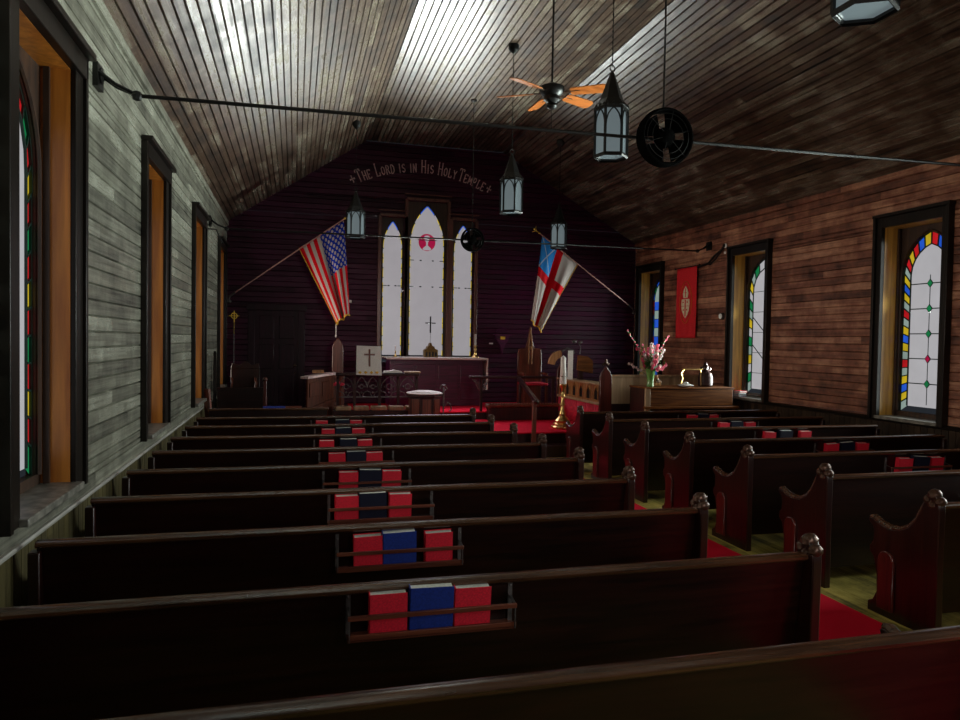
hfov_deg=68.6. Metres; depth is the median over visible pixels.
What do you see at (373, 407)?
cushion
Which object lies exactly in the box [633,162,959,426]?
wall
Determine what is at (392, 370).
open book
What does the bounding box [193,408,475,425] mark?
pew
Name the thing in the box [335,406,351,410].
cushion
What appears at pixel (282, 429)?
pew
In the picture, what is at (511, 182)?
hanging lantern
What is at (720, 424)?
hymnal
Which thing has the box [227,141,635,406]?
wall
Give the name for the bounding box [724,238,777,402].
window
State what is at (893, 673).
pew
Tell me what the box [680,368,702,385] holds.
stand
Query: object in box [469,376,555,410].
rail
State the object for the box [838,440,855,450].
book
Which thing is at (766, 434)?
hymnal
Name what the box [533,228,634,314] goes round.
flag pole
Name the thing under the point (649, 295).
window
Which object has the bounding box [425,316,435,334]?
cross
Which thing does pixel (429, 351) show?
tabernacle
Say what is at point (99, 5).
trim
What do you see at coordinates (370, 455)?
hymnal
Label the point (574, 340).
microphone
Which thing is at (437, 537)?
hymnal
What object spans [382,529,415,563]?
book
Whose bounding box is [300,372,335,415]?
desk
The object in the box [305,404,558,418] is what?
step
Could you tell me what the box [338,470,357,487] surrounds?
hymnal
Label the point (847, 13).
lantern
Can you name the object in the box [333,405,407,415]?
kneeler
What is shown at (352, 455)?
book
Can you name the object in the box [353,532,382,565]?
hymnal
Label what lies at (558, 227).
hanging lantern
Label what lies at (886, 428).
wainscot
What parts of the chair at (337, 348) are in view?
leg, leg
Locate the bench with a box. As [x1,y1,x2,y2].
[217,377,267,407]
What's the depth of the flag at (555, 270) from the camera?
13.83 m
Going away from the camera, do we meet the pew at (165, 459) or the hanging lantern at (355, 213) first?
the pew at (165, 459)
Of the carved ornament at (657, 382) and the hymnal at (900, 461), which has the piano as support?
the carved ornament at (657, 382)
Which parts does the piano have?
moulding, panel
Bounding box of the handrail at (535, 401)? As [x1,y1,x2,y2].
[517,377,538,441]
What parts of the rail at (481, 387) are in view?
post, handrail, post, post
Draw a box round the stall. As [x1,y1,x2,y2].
[556,359,612,420]
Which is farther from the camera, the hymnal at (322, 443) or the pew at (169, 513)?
the hymnal at (322, 443)
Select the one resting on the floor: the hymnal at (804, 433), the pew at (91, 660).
the pew at (91, 660)
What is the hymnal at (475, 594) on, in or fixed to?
in the pew at (91, 660)
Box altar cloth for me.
[382,356,487,389]
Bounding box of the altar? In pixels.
[383,357,485,405]
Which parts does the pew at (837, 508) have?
panel, backrest, rail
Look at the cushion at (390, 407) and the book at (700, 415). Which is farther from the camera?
the cushion at (390, 407)
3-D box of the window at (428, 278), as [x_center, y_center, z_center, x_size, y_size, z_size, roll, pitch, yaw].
[-1.052,-1.636,13.943,0.940,3.245,0.150,1,2,-15]
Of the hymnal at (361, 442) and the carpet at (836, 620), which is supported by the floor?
the carpet at (836, 620)
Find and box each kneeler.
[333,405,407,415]
[485,403,559,419]
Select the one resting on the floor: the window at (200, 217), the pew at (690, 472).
the pew at (690, 472)
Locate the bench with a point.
(227, 397)
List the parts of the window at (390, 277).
stained glass, frame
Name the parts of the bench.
backrest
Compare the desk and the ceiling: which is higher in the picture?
the ceiling
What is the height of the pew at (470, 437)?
0.869 m
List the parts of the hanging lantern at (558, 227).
glass, frame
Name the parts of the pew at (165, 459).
panel, backrest, rail, panel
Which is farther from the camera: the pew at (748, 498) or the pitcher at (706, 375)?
the pitcher at (706, 375)
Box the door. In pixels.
[246,303,306,406]
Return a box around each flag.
[300,221,349,336]
[531,236,577,332]
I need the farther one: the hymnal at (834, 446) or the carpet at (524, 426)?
the carpet at (524, 426)
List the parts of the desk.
raised panel, sloping moulding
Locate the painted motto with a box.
[350,160,490,191]
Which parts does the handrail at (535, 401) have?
sloping rail, post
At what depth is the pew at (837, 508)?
5.24 m
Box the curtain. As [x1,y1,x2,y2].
[558,397,598,420]
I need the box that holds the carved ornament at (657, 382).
[653,375,660,385]
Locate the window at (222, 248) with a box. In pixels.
[217,236,229,386]
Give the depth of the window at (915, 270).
8.59 m
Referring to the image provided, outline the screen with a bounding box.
[611,374,697,410]
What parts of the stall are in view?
panel, arcade panel, arch moulding, panel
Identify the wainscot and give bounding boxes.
[0,398,216,607]
[733,400,959,448]
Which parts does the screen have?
rail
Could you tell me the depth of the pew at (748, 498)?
6.12 m
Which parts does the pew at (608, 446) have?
panel, rail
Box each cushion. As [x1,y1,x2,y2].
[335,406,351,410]
[353,405,368,410]
[370,405,386,410]
[388,405,403,409]
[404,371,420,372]
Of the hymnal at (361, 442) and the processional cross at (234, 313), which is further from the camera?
the processional cross at (234, 313)
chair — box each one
[230,361,259,386]
[332,338,343,408]
[517,327,547,402]
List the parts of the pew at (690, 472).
panel, rail, panel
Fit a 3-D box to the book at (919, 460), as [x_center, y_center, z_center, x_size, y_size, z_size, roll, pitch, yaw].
[4.001,0.963,6.407,0.182,0.196,0.075,1,2,-13]
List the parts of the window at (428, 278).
stained glass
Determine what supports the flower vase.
on the piano
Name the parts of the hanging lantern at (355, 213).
glass, frame, chain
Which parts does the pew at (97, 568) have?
panel, rail, panel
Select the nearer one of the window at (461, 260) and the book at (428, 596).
the book at (428, 596)
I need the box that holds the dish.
[678,382,693,386]
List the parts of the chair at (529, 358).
leg, seat, leg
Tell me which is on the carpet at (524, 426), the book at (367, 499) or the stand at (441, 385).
the stand at (441, 385)
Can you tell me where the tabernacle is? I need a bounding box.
[423,343,437,356]
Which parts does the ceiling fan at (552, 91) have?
blade, blade, blade, pull chain, down rod, blade, blade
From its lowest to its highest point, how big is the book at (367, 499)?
0.191 m
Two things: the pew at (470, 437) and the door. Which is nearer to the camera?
the pew at (470, 437)
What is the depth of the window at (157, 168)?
6.72 m
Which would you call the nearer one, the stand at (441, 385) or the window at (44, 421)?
the window at (44, 421)
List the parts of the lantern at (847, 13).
glass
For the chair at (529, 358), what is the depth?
13.90 m
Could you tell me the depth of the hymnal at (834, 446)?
7.22 m
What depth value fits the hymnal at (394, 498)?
4.50 m
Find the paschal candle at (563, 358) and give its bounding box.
[560,355,565,383]
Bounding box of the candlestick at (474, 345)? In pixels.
[471,334,478,357]
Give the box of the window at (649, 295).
[634,261,664,374]
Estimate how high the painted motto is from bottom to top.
0.547 m
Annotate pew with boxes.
[0,533,823,719]
[27,492,709,605]
[85,466,635,536]
[98,623,959,719]
[122,447,584,495]
[148,433,546,468]
[167,423,517,449]
[182,414,494,435]
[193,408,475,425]
[207,407,328,416]
[565,405,779,462]
[591,412,824,478]
[623,421,879,502]
[662,431,946,508]
[712,445,959,550]
[779,463,959,587]
[867,489,959,629]
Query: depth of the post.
10.70 m
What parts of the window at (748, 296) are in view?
arch moulding, sill, frame, stained glass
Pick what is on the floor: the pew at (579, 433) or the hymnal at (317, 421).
the pew at (579, 433)
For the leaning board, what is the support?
on the platform
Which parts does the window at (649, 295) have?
arch moulding, frame, stained glass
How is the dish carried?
on the piano
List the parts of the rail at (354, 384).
post, post, handrail, post, post, post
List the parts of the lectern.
post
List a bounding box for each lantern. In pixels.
[346,120,364,239]
[499,42,523,215]
[550,139,567,249]
[593,0,629,162]
[830,0,900,26]
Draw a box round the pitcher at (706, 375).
[698,362,712,386]
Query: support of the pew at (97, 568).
on the floor
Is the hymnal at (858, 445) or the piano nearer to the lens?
the hymnal at (858, 445)
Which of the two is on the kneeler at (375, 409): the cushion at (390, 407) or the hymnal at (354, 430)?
the cushion at (390, 407)
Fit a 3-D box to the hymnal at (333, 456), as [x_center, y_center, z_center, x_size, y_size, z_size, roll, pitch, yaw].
[-1.259,0.899,6.190,0.149,0.176,0.070,1,2,-13]
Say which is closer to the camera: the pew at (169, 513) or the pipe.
the pew at (169, 513)
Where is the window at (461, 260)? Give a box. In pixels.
[448,213,479,356]
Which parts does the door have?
panel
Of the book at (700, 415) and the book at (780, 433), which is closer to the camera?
the book at (780, 433)
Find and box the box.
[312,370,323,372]
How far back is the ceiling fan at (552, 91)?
7.52 m
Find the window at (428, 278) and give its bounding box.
[403,193,451,356]
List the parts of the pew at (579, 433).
panel, rail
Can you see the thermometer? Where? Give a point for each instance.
(721, 315)
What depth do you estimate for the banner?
13.01 m
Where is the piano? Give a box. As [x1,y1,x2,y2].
[629,385,738,410]
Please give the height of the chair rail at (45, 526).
0.027 m
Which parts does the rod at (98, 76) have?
rod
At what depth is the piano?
11.04 m
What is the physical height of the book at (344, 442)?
0.188 m
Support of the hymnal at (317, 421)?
in the pew at (261, 420)
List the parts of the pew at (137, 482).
panel, rail, backrest, panel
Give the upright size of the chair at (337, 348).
1.265 m
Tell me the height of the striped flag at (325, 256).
2.096 m
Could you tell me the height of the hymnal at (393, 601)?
0.174 m
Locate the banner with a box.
[675,264,699,337]
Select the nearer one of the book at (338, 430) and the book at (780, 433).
the book at (338, 430)
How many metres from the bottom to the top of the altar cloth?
0.612 m
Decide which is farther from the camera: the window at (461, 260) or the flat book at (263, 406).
the window at (461, 260)
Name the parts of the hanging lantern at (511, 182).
frame, glass, chain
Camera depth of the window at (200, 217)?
9.55 m
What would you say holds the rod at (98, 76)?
attached to the wall at (117, 122)
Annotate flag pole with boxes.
[227,217,345,302]
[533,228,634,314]
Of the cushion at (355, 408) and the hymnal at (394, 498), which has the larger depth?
the cushion at (355, 408)
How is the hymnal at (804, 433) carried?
in the pew at (645, 455)
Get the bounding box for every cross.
[229,311,238,362]
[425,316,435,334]
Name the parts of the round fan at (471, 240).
blade, down rod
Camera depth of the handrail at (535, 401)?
10.47 m
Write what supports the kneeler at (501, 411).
on the carpet at (524, 426)
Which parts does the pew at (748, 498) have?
panel, backrest, rail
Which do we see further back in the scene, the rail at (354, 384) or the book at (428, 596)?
the rail at (354, 384)
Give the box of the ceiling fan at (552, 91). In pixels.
[497,0,605,128]
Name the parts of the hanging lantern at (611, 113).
glass, frame, chain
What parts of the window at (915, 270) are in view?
sill, frame, arch moulding, stained glass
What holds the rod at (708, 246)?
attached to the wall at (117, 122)
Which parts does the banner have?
hanging rod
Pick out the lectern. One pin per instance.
(584, 363)
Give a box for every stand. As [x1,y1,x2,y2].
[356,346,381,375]
[440,385,451,414]
[551,384,569,429]
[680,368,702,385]
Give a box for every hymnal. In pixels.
[316,420,327,423]
[319,440,333,446]
[321,428,334,433]
[328,452,345,461]
[334,494,358,519]
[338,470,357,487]
[350,420,361,423]
[352,428,364,432]
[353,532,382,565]
[357,439,371,445]
[366,451,382,460]
[368,589,407,633]
[381,469,401,486]
[387,492,411,516]
[423,528,452,561]
[453,583,491,625]
[686,415,697,417]
[710,414,718,417]
[717,422,729,426]
[733,390,746,392]
[744,421,755,426]
[762,431,776,437]
[798,430,811,436]
[823,442,838,450]
[855,442,868,449]
[894,457,913,471]
[927,456,944,470]
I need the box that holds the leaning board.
[204,389,211,416]
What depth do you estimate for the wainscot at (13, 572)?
3.88 m
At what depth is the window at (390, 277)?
13.81 m
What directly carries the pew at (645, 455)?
on the floor
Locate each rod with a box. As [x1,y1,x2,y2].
[92,61,959,165]
[208,215,711,252]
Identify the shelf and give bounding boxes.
[493,327,511,353]
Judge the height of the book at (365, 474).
0.192 m
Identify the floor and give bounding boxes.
[549,457,959,630]
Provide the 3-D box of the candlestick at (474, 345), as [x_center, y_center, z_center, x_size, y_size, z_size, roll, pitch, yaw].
[-0.090,-0.277,13.778,0.160,0.464,0.156,1,2,-15]
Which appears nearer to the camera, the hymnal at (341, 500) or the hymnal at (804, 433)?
the hymnal at (341, 500)
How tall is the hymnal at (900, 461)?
0.176 m
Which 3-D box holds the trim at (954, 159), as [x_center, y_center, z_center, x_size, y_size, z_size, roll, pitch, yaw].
[5.415,-2.195,7.150,0.025,0.080,16.400,1,2,-15]
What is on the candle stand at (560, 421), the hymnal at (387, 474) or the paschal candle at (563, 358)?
the paschal candle at (563, 358)
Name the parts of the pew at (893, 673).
backrest, panel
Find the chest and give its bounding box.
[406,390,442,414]
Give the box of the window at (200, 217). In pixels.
[191,202,210,407]
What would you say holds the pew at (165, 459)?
on the floor
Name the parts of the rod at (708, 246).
rod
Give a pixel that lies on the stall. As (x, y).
(594, 396)
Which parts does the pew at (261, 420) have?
rail, backrest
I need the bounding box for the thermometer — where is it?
[719,313,724,319]
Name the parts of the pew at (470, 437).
panel, rail, backrest, panel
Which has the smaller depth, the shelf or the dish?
the dish
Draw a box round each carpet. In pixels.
[348,402,516,412]
[475,419,574,433]
[634,503,881,639]
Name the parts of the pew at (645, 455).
panel, backrest, rail, panel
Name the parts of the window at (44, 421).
stained glass, frame, arch moulding, sill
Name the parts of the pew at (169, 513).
panel, rail, panel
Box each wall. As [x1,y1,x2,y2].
[0,0,226,555]
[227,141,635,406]
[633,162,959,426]
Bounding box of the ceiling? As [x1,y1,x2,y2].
[103,0,959,243]
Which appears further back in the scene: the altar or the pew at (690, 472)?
the altar
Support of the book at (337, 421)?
in the pew at (261, 420)
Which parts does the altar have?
panel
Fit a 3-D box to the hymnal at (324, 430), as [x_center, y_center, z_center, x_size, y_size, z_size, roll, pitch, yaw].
[-1.714,0.860,7.932,0.147,0.174,0.070,1,2,-15]
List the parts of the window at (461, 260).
frame, stained glass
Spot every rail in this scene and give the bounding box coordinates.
[0,396,216,564]
[336,373,419,415]
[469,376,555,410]
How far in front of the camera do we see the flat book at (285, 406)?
9.80 m
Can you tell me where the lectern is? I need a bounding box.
[548,347,592,379]
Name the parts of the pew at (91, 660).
rail, panel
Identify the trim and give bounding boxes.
[91,0,228,225]
[635,155,959,246]
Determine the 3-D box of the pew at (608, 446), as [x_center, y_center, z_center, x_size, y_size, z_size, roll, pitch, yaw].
[3.009,1.093,9.191,3.158,0.899,0.549,1,2,-15]
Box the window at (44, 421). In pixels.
[0,0,96,536]
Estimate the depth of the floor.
5.38 m
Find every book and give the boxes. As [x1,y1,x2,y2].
[263,406,284,407]
[285,406,301,407]
[335,419,349,423]
[335,427,350,433]
[339,438,356,446]
[346,450,365,460]
[358,468,381,486]
[359,491,386,518]
[382,369,401,372]
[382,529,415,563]
[407,583,453,629]
[697,413,709,417]
[729,421,743,426]
[777,430,792,437]
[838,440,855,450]
[910,455,930,470]
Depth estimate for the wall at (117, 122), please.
5.15 m
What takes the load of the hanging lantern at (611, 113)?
hanging from the ceiling
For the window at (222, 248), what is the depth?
12.41 m
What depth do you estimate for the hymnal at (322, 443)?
7.02 m
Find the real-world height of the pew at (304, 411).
0.765 m
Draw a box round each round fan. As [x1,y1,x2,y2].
[460,99,483,251]
[636,0,692,167]
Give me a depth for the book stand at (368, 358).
11.86 m
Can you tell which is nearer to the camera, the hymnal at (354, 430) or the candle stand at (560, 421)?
the hymnal at (354, 430)
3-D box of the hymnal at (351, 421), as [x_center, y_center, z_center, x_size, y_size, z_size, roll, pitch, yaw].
[-1.572,0.846,8.900,0.145,0.173,0.070,0,2,-16]
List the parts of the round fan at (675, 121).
down rod, blade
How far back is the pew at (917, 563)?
4.33 m
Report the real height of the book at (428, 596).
0.188 m
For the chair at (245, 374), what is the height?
1.007 m
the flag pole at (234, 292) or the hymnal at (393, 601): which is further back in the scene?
the flag pole at (234, 292)
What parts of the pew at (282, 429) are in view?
backrest, rail, panel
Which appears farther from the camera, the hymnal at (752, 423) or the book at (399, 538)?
the hymnal at (752, 423)
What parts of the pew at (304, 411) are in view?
panel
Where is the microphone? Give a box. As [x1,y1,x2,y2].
[572,339,582,353]
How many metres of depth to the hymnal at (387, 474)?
5.38 m
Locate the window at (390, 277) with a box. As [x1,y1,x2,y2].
[377,209,408,358]
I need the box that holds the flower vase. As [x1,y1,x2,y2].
[627,329,668,386]
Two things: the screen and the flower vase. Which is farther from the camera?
the screen
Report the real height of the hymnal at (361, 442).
0.176 m
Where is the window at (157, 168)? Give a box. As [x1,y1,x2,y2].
[140,135,176,441]
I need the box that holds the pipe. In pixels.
[208,228,222,243]
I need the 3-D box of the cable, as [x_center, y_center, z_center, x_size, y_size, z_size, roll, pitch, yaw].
[4.033,-1.812,12.254,0.081,0.355,0.857,1,2,-15]
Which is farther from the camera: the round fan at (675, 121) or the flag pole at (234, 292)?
the flag pole at (234, 292)
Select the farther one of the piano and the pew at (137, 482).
the piano
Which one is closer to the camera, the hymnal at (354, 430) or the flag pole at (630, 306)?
the hymnal at (354, 430)
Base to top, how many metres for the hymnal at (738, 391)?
0.028 m
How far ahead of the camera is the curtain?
12.22 m
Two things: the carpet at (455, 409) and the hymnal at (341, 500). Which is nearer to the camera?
the hymnal at (341, 500)
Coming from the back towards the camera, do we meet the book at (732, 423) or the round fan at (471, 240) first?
the round fan at (471, 240)
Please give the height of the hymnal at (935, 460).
0.174 m
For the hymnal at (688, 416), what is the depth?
9.85 m
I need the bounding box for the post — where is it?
[213,351,216,407]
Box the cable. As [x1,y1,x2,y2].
[697,243,726,267]
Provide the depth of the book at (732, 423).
9.00 m
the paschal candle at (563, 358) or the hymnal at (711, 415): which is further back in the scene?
the paschal candle at (563, 358)

